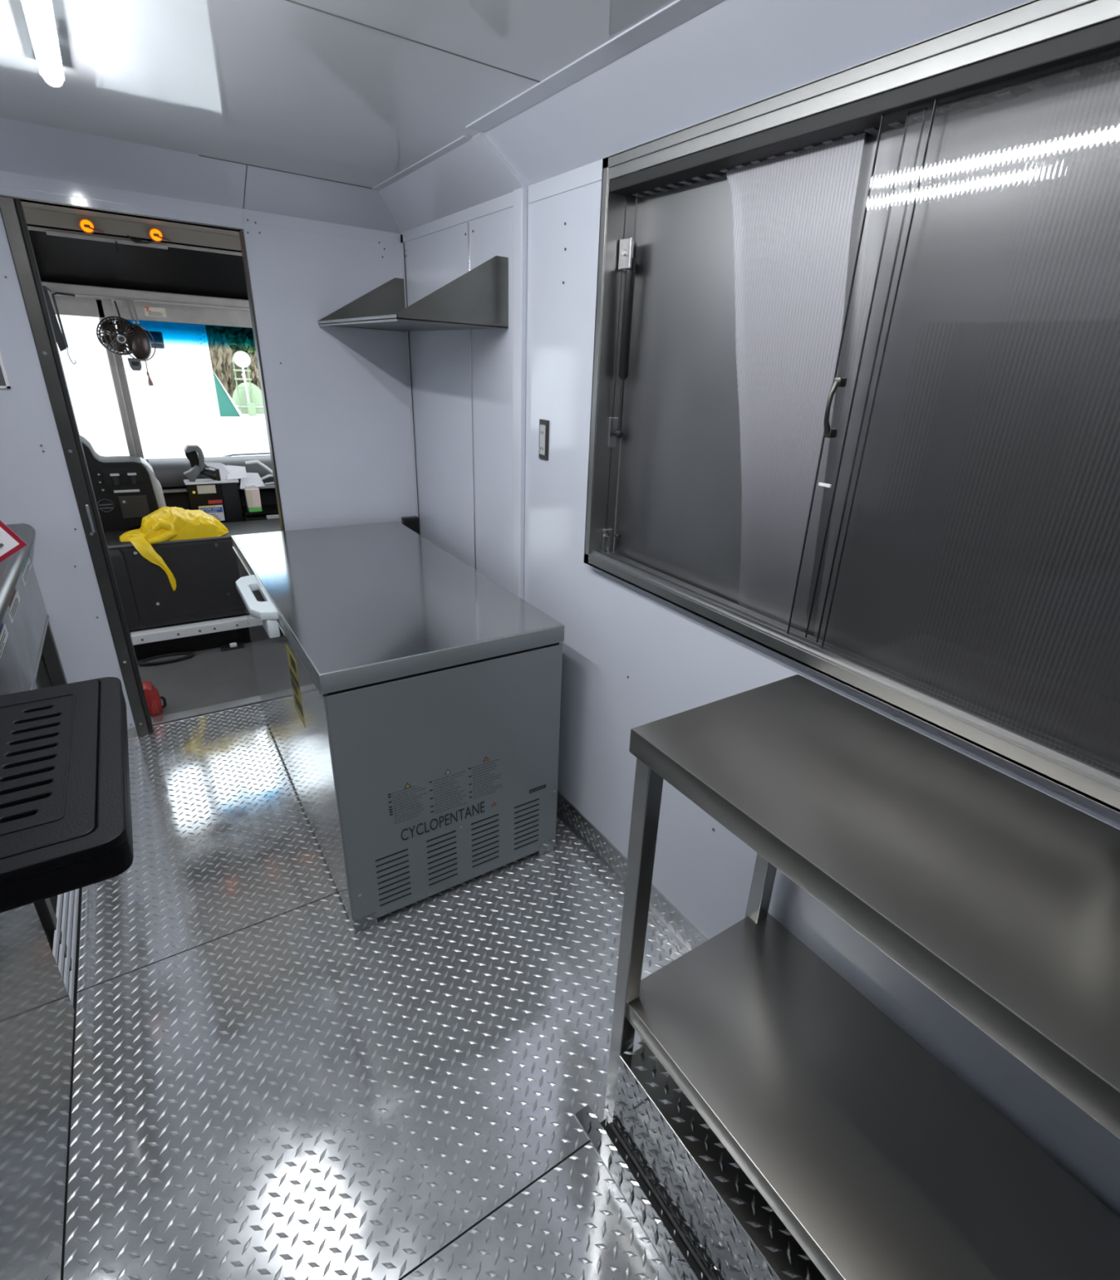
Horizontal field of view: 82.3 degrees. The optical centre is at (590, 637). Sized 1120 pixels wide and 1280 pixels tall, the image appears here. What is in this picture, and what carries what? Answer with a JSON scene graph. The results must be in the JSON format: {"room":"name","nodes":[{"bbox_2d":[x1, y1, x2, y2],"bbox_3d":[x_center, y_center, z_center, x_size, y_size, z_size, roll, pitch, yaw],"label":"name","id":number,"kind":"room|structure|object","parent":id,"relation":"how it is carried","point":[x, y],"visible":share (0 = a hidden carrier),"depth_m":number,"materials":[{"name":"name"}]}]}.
{"room":"food truck interior","nodes":[
{"label":"food truck interior","id":0,"kind":"room"},
{"bbox_2d":[0,170,416,728],"bbox_3d":[-1.724,-0.596,2.457,2.244,2.210,0.053,-12,27,-32],"label":"wall","id":1,"kind":"structure","parent":0,"point":[338,397],"depth_m":2.53,"materials":[{"name":"white paint"}]},
{"bbox_2d":[0,351,10,388],"bbox_3d":[-2.038,-0.916,2.034,0.250,0.224,0.010,-12,27,-32],"label":"wall frame","id":2,"kind":"object","parent":1,"relation":"attached to","point":[4,381],"visible":1,"depth_m":2.12,"materials":[{"name":"silver metal"}]},
{"bbox_2d":[127,727,137,738],"bbox_3d":[-1.999,0.415,2.685,0.165,0.045,0.006,-12,27,-32],"label":"baseboard","id":3,"kind":"structure","parent":1,"relation":"attached to","point":[132,732],"depth_m":2.72,"materials":[{"name":"metal"}]},
{"bbox_2d":[0,194,284,736],"bbox_3d":[-1.614,-0.546,2.559,0.686,1.949,0.077,-12,27,-32],"label":"door frame","id":4,"kind":"structure","parent":1,"relation":"in","point":[11,210],"depth_m":2.31,"materials":[{"name":"metal"}]},
{"bbox_2d":[0,117,400,233],"bbox_3d":[-1.609,-1.484,1.976,2.144,0.103,0.185,-12,27,-32],"label":"ceiling cove panel","id":5,"kind":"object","parent":1,"relation":"attached to","point":[28,148],"depth_m":2.13,"materials":[{"name":"grey plastic"}]},
{"bbox_2d":[401,515,419,534],"bbox_3d":[-0.861,-0.525,3.077,0.075,0.110,0.042,-12,27,-32],"label":"socket","id":6,"kind":"object","parent":1,"relation":"attached to","point":[412,522],"visible":0.48,"depth_m":3.05,"materials":[{"name":"black plastic"}]},
{"bbox_2d":[0,0,675,236],"bbox_3d":[-0.852,-1.082,0.972,2.270,0.064,5.670,-12,27,-32],"label":"ceiling","id":7,"kind":"structure","parent":0,"point":[280,85],"depth_m":1.42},
{"bbox_2d":[20,0,65,87],"bbox_3d":[-0.879,-1.061,1.000,0.045,0.047,1.187,-12,27,-32],"label":"tube light","id":8,"kind":"object","parent":7,"relation":"attached to","point":[39,15],"visible":1,"depth_m":1.23,"materials":[{"name":"white paint"}]},
{"bbox_2d":[22,207,252,328],"bbox_3d":[-2.501,-1.903,3.298,2.200,0.460,0.416,-12,27,-32],"label":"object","id":9,"kind":"structure","parent":7,"relation":"attached to","point":[195,277],"depth_m":3.31,"materials":[{"name":"metal"}]},
{"bbox_2d":[42,285,76,365],"bbox_3d":[-2.538,-1.499,3.091,0.150,0.329,0.345,-12,27,-32],"label":"bracket","id":10,"kind":"object","parent":9,"relation":"attached to","point":[60,337],"visible":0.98,"depth_m":2.95,"materials":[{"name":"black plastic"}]},
{"bbox_2d":[79,218,103,233],"bbox_3d":[-2.394,-1.974,3.073,0.091,0.060,0.024,-12,27,-32],"label":"marker light","id":11,"kind":"object","parent":9,"relation":"attached to","point":[86,225],"visible":1,"depth_m":3.06,"materials":[{"name":"orange plastic"}]},
{"bbox_2d":[96,298,155,386],"bbox_3d":[-2.390,-1.525,3.309,0.248,0.408,0.167,-12,27,-32],"label":"fan","id":12,"kind":"object","parent":9,"relation":"hanging from","point":[138,341],"visible":1,"depth_m":3.28,"materials":[{"name":"black plastic"}]},
{"bbox_2d":[127,357,142,370],"bbox_3d":[-2.366,-1.422,3.329,0.056,0.060,0.045,-12,27,-32],"label":"switch","id":13,"kind":"object","parent":12,"relation":"attached to","point":[135,363],"depth_m":3.31,"materials":[{"name":"grey plastic"}]},
{"bbox_2d":[148,227,171,242],"bbox_3d":[-2.164,-2.024,3.222,0.091,0.060,0.024,-12,27,-32],"label":"marker light","id":14,"kind":"object","parent":9,"relation":"attached to","point":[155,234],"visible":1,"depth_m":3.21,"materials":[{"name":"orange plastic"}]},
{"bbox_2d":[199,0,540,189],"bbox_3d":[-1.195,-1.275,1.406,1.859,0.002,1.281,-12,27,-32],"label":"trim","id":15,"kind":"structure","parent":7,"relation":"attached to","point":[291,1],"depth_m":1.30,"materials":[{"name":"grey plastic"}]},
{"bbox_2d":[61,614,706,1279],"bbox_3d":[-1.089,0.806,1.991,2.260,0.057,6.150,-12,27,-32],"label":"floor","id":16,"kind":"structure","parent":0,"point":[264,1086],"depth_m":1.54,"materials":[{"name":"silver metal"}]},
{"bbox_2d":[0,902,75,1279],"bbox_3d":[-0.965,0.869,0.479,0.644,1.033,2.000,-12,27,-32],"label":"base cabinet","id":17,"kind":"object","parent":16,"relation":"on","point":[37,1010],"visible":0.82,"depth_m":1.20,"materials":[{"name":"silver metal"}]},
{"bbox_2d":[0,676,133,913],"bbox_3d":[-0.752,0.185,0.728,0.372,0.048,0.430,-12,27,-32],"label":"plastic tray","id":18,"kind":"object","parent":17,"relation":"on","point":[66,820],"visible":1,"depth_m":0.72,"materials":[{"name":"black plastic"}]},
{"bbox_2d":[0,523,79,1006],"bbox_3d":[-1.910,0.320,1.778,0.676,0.934,1.385,-12,27,-32],"label":"appliance","id":19,"kind":"object","parent":16,"relation":"on","point":[30,660],"visible":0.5,"depth_m":1.86,"materials":[{"name":"silver metal"}]},
{"bbox_2d":[0,622,3,633],"bbox_3d":[-1.538,-0.017,1.659,0.001,0.038,0.190,-12,27,-32],"label":"print","id":20,"kind":"object","parent":19,"relation":"on","point":[2,625],"depth_m":1.72,"materials":[{"name":"blue"}]},
{"bbox_2d":[8,587,16,607],"bbox_3d":[-1.726,-0.134,1.909,0.001,0.038,0.160,-12,27,-32],"label":"print","id":21,"kind":"object","parent":19,"relation":"on","point":[13,599],"depth_m":1.92,"materials":[{"name":"red"}]},
{"bbox_2d":[0,520,26,562],"bbox_3d":[-1.811,-0.256,1.732,0.435,0.429,0.025,-12,27,-32],"label":"sign","id":22,"kind":"object","parent":19,"relation":"attached to","point":[11,543],"visible":1,"depth_m":1.83,"materials":[{"name":"red"}]},
{"bbox_2d":[22,555,28,572],"bbox_3d":[-1.943,-0.268,2.198,0.001,0.038,0.190,-12,27,-32],"label":"print","id":23,"kind":"object","parent":19,"relation":"on","point":[25,566],"depth_m":2.21,"materials":[{"name":"teal"}]},
{"bbox_2d":[142,680,166,715],"bbox_3d":[-1.979,0.271,2.910,0.081,0.137,0.098,-12,27,-32],"label":"fire extinguisher","id":24,"kind":"object","parent":16,"relation":"on","point":[153,697],"visible":0.91,"depth_m":2.88,"materials":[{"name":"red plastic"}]},
{"bbox_2d":[137,651,195,665],"bbox_3d":[-2.248,0.111,3.400,0.262,0.019,0.103,-12,27,-32],"label":"grommet","id":25,"kind":"object","parent":16,"relation":"on","point":[176,656],"visible":0.99,"depth_m":3.40,"materials":[{"name":"black rubber"}]},
{"bbox_2d":[130,615,251,661],"bbox_3d":[-2.035,-0.023,3.572,0.845,0.154,0.070,-12,27,-32],"label":"bar","id":26,"kind":"object","parent":16,"relation":"on","point":[205,635],"visible":0.76,"depth_m":3.47,"materials":[{"name":"white paint"}]},
{"bbox_2d":[105,518,280,631],"bbox_3d":[-2.147,-0.373,3.607,0.865,0.461,0.396,-12,27,-32],"label":"engine cover","id":27,"kind":"object","parent":16,"relation":"on","point":[205,571],"visible":0.51,"depth_m":3.39,"materials":[{"name":"black plastic"}]},
{"bbox_2d":[119,506,228,591],"bbox_3d":[-2.209,-0.500,3.433,0.497,0.400,0.359,-12,27,-32],"label":"plastic bag","id":28,"kind":"object","parent":27,"relation":"on","point":[166,523],"visible":1,"depth_m":3.31,"materials":[{"name":"yellow plastic"}]},
{"bbox_2d":[220,642,244,651],"bbox_3d":[-2.004,0.041,3.584,0.115,0.029,0.064,-12,27,-32],"label":"clip","id":29,"kind":"object","parent":16,"relation":"on","point":[234,645],"visible":1,"depth_m":3.57,"materials":[{"name":"black plastic"}]},
{"bbox_2d":[231,520,564,933],"bbox_3d":[-0.820,0.163,2.405,0.761,0.839,1.460,-12,27,-32],"label":"chest freezer","id":30,"kind":"object","parent":16,"relation":"on","point":[411,699],"visible":1,"depth_m":1.90,"materials":[{"name":"silver metal"}]},
{"bbox_2d":[391,785,426,823],"bbox_3d":[-0.507,0.468,1.810,0.098,0.105,0.001,-12,27,-32],"label":"print","id":31,"kind":"object","parent":30,"relation":"attached to","point":[409,802],"depth_m":1.81,"materials":[{"name":"grey paper"}]},
{"bbox_2d":[433,770,466,813],"bbox_3d":[-0.409,0.453,1.877,0.100,0.116,0.001,-12,27,-32],"label":"print","id":32,"kind":"object","parent":30,"relation":"attached to","point":[450,788],"depth_m":1.88,"materials":[{"name":"grey"}]},
{"bbox_2d":[471,759,502,799],"bbox_3d":[-0.309,0.427,1.940,0.100,0.115,0.001,-12,27,-32],"label":"print","id":33,"kind":"object","parent":30,"relation":"attached to","point":[486,774],"depth_m":1.94,"materials":[{"name":"grey"}]},
{"bbox_2d":[608,1040,826,1279],"bbox_3d":[0.768,1.258,0.804,0.476,0.236,1.864,-12,27,-32],"label":"box","id":34,"kind":"object","parent":16,"relation":"on","point":[728,1228],"visible":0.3,"depth_m":1.19,"materials":[{"name":"grey aluminium diamond plate"}]},
{"bbox_2d":[604,674,1119,1279],"bbox_3d":[0.682,0.849,0.787,0.443,0.990,1.619,-12,27,-32],"label":"prep table","id":35,"kind":"object","parent":16,"relation":"on","point":[1000,895],"visible":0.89,"depth_m":0.99,"materials":[{"name":"silver metal"}]},
{"bbox_2d":[400,17,1119,1217],"bbox_3d":[0.374,-0.058,1.453,0.054,2.210,4.296,-12,27,-32],"label":"wall","id":36,"kind":"structure","parent":0,"point":[633,657],"depth_m":1.87,"materials":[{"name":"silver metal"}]},
{"bbox_2d":[318,255,508,331],"bbox_3d":[-0.674,-1.220,2.287,0.366,0.205,0.936,-12,27,-32],"label":"wall shelf","id":37,"kind":"object","parent":36,"relation":"attached to","point":[477,299],"visible":1,"depth_m":2.01,"materials":[{"name":"silver metal"}]},
{"bbox_2d":[470,132,528,191],"bbox_3d":[-0.253,-1.331,1.804,0.155,0.114,0.065,-12,27,-32],"label":"trim","id":38,"kind":"structure","parent":36,"relation":"attached to","point":[480,140],"depth_m":1.79,"materials":[{"name":"grey metal"}]},
{"bbox_2d":[512,187,527,599],"bbox_3d":[-0.252,-0.375,2.248,0.020,2.012,0.057,-12,27,-32],"label":"trim","id":39,"kind":"structure","parent":36,"relation":"attached to","point":[520,195],"depth_m":2.05,"materials":[{"name":"grey metal"}]},
{"bbox_2d":[538,418,549,460],"bbox_3d":[-0.147,-0.622,2.011,0.010,0.120,0.053,-12,27,-32],"label":"electrical outlet","id":40,"kind":"object","parent":36,"relation":"attached to","point":[544,424],"visible":1,"depth_m":2.00,"materials":[{"name":"plastic"}]},
{"bbox_2d":[539,424,546,455],"bbox_3d":[-0.149,-0.621,2.010,0.004,0.090,0.033,-12,27,-32],"label":"receptacle","id":41,"kind":"object","parent":40,"relation":"attached to","point":[542,427],"depth_m":2.01,"materials":[{"name":"grey plastic"}]},
{"bbox_2d":[372,0,724,243],"bbox_3d":[0.338,-0.937,0.984,0.195,0.143,4.246,-12,27,-32],"label":"trim","id":42,"kind":"structure","parent":36,"relation":"attached to","point":[677,12],"depth_m":1.52,"materials":[{"name":"grey metal"}]},
{"bbox_2d":[556,789,707,953],"bbox_3d":[-0.227,0.551,2.525,0.020,0.095,2.336,-12,27,-32],"label":"baseboard","id":43,"kind":"structure","parent":36,"relation":"attached to","point":[673,922],"depth_m":2.10,"materials":[{"name":"metal"}]},
{"bbox_2d":[378,0,1032,232],"bbox_3d":[0.360,-0.960,0.990,0.145,0.103,4.246,-12,27,-32],"label":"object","id":44,"kind":"structure","parent":36,"relation":"attached to","point":[733,55],"depth_m":1.22,"materials":[{"name":"grey metal"}]},
{"bbox_2d":[583,0,1119,813],"bbox_3d":[0.429,-0.448,1.219,0.124,0.992,1.375,-12,27,-32],"label":"window","id":45,"kind":"structure","parent":36,"relation":"in","point":[870,439],"depth_m":1.11,"materials":[{"name":"metal"}]},
{"bbox_2d":[601,528,620,553],"bbox_3d":[0.060,-0.276,1.859,0.041,0.067,0.065,-12,27,-32],"label":"latch","id":46,"kind":"object","parent":45,"relation":"attached to","point":[606,533],"visible":0.98,"depth_m":1.87,"materials":[{"name":"metal"}]},
{"bbox_2d":[607,236,635,447],"bbox_3d":[0.087,-0.750,1.668,0.047,0.497,0.052,-12,27,-32],"label":"gas strut","id":47,"kind":"object","parent":45,"relation":"attached to","point":[627,263],"visible":1,"depth_m":1.63,"materials":[{"name":"black metal"}]},
{"bbox_3d":[-2.662,-0.613,3.986,2.200,0.955,0.080,-12,27,-32],"label":"wall","id":48,"kind":"structure","parent":0,"visible":0},
{"bbox_2d":[96,299,270,461],"bbox_3d":[-2.583,-1.420,3.590,2.200,0.845,0.080,-12,27,-32],"label":"windshield","id":49,"kind":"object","parent":48,"relation":"in","point":[158,330],"depth_m":3.63,"materials":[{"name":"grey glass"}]},
{"bbox_2d":[149,337,164,348],"bbox_3d":[-2.519,-1.711,3.670,0.076,0.095,0.188,0,23,-6],"label":"mirror","id":50,"kind":"object","parent":49,"relation":"attached to","point":[159,343],"visible":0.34,"depth_m":3.72,"materials":[{"name":"grey mirror"}]},
{"bbox_2d":[224,452,270,456],"bbox_3d":[-2.189,-1.158,4.090,0.511,0.047,0.028,-12,27,-32],"label":"windscreen wiper","id":51,"kind":"object","parent":49,"relation":"attached to","point":[266,452],"visible":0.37,"depth_m":4.08,"materials":[{"name":"grey plastic"}]},
{"bbox_2d":[147,456,274,510],"bbox_3d":[-2.135,-0.858,4.102,1.058,0.568,0.160,-12,27,-32],"label":"dashboard","id":52,"kind":"object","parent":48,"relation":"attached to","point":[170,472],"visible":0.06,"depth_m":3.84,"materials":[{"name":"grey plastic"}]},
{"bbox_2d":[80,435,166,534],"bbox_3d":[-2.603,-0.804,3.490,0.456,0.600,0.278,-12,27,-32],"label":"panel","id":53,"kind":"object","parent":52,"relation":"attached to","point":[127,490],"visible":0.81,"depth_m":3.44,"materials":[{"name":"black plastic"}]},
{"bbox_2d":[97,498,115,512],"bbox_3d":[-2.575,-0.702,3.405,0.078,0.078,0.013,-12,27,-32],"label":"round vent","id":54,"kind":"object","parent":53,"relation":"attached to","point":[104,505],"depth_m":3.41,"materials":[{"name":"grey plastic"}]},
{"bbox_2d":[183,478,244,523],"bbox_3d":[-2.256,-0.767,3.869,0.276,0.370,0.105,-12,27,-32],"label":"console","id":55,"kind":"object","parent":52,"relation":"attached to","point":[221,500],"visible":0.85,"depth_m":3.82,"materials":[{"name":"black plastic"}]},
{"bbox_2d":[183,444,204,481],"bbox_3d":[-2.295,-1.010,3.704,0.115,0.198,0.080,-12,27,-32],"label":"cradle","id":56,"kind":"object","parent":55,"relation":"on","point":[194,454],"visible":1,"depth_m":3.69,"materials":[{"name":"grey plastic"}]},
{"bbox_2d":[200,466,221,480],"bbox_3d":[-2.228,-0.968,3.763,0.102,0.086,0.058,4,23,1],"label":"scanner","id":57,"kind":"object","parent":55,"relation":"on","point":[213,474],"visible":0.99,"depth_m":3.74,"materials":[{"name":"black plastic"}]},
{"bbox_2d":[204,462,231,479],"bbox_3d":[-2.200,-0.996,3.822,0.155,0.090,0.100,-12,27,-32],"label":"paper sheet","id":58,"kind":"object","parent":55,"relation":"on","point":[224,470],"visible":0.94,"depth_m":3.82,"materials":[{"name":"white paper"}]},
{"bbox_2d":[226,465,247,479],"bbox_3d":[-2.135,-0.998,3.860,0.115,0.070,0.115,-12,27,-32],"label":"paper sheet","id":59,"kind":"object","parent":55,"relation":"on","point":[237,472],"visible":1,"depth_m":3.86,"materials":[{"name":"white paper"}]},
{"bbox_2d":[239,484,279,521],"bbox_3d":[-1.887,-0.801,4.121,0.610,0.372,0.260,-12,27,-32],"label":"shelf","id":60,"kind":"object","parent":52,"relation":"attached to","point":[268,493],"visible":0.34,"depth_m":4.00,"materials":[{"name":"black plastic"}]},
{"bbox_2d":[240,472,265,488],"bbox_3d":[-2.075,-0.963,3.915,0.140,0.083,0.095,-12,27,-32],"label":"paper sheet","id":61,"kind":"object","parent":60,"relation":"on","point":[252,477],"visible":0.86,"depth_m":3.92,"materials":[{"name":"white paper"}]},
{"bbox_2d":[244,484,262,511],"bbox_3d":[-2.048,-0.853,3.891,0.074,0.164,0.069,-12,27,-32],"label":"carton","id":62,"kind":"object","parent":60,"relation":"on","point":[253,501],"visible":1,"depth_m":3.87,"materials":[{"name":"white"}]},
{"bbox_2d":[244,460,274,484],"bbox_3d":[-2.002,-1.019,3.944,0.193,0.143,0.090,-12,27,-32],"label":"wire rack","id":63,"kind":"object","parent":60,"relation":"on","point":[264,466],"visible":0.53,"depth_m":3.95,"materials":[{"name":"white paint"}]},
{"label":"outside","id":64,"kind":"structure","parent":0,"visible":0},
{"bbox_2d":[220,373,270,456],"bbox_3d":[-26.873,-14.375,36.510,120.000,0.100,85.000,-12,27,-32],"label":"ground","id":65,"kind":"structure","parent":64,"point":[244,434],"depth_m":18.39,"materials":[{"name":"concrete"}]},
{"bbox_2d":[55,314,226,458],"bbox_3d":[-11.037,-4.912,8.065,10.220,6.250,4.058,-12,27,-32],"label":"windshield","id":66,"kind":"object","parent":65,"relation":"on","point":[180,409],"visible":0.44,"depth_m":9.46,"materials":[{"name":"white"}]},
{"bbox_2d":[208,341,244,399],"bbox_3d":[-14.657,-10.530,25.460,1.599,3.150,1.670,-12,27,-32],"label":"bush","id":67,"kind":"object","parent":65,"relation":"on","point":[221,354],"visible":0.51,"depth_m":24.93,"materials":[{"name":"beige plant"}]},
{"bbox_2d":[212,368,243,416],"bbox_3d":[-13.063,-8.962,22.716,1.000,2.070,0.500,-12,27,-32],"label":"ramp","id":68,"kind":"object","parent":65,"relation":"on","point":[227,406],"visible":0.6,"depth_m":22.78,"materials":[{"name":"teal"}]},
{"bbox_2d":[227,342,255,382],"bbox_3d":[-14.807,-11.749,27.464,4.247,3.332,2.359,-12,27,-32],"label":"bush","id":69,"kind":"object","parent":65,"relation":"on","point":[250,348],"visible":0.11,"depth_m":26.61,"materials":[{"name":"green plant"}]},
{"bbox_2d":[231,357,253,413],"bbox_3d":[-12.802,-9.301,23.702,0.550,1.950,0.220,-12,27,-32],"label":"ladder","id":70,"kind":"object","parent":65,"relation":"on","point":[251,388],"visible":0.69,"depth_m":23.61,"materials":[{"name":"green paint"}]},
{"bbox_2d":[233,351,257,416],"bbox_3d":[-12.479,-9.192,23.195,0.536,2.181,0.220,-12,27,-32],"label":"round sign","id":71,"kind":"object","parent":65,"relation":"on","point":[241,358],"visible":1,"depth_m":22.97,"materials":[{"name":"white"}]},
{"bbox_2d":[232,382,264,413],"bbox_3d":[-13.097,-8.950,24.698,1.310,1.700,1.310,-12,27,-32],"label":"tank","id":72,"kind":"object","parent":65,"relation":"on","point":[256,392],"visible":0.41,"depth_m":24.21,"materials":[{"name":"green paint"}]},
{"bbox_2d":[246,351,261,390],"bbox_3d":[-12.834,-10.200,25.629,1.593,2.847,1.666,-12,27,-32],"label":"bush","id":73,"kind":"object","parent":65,"relation":"on","point":[254,373],"visible":0.09,"depth_m":24.96,"materials":[{"name":"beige plant"}]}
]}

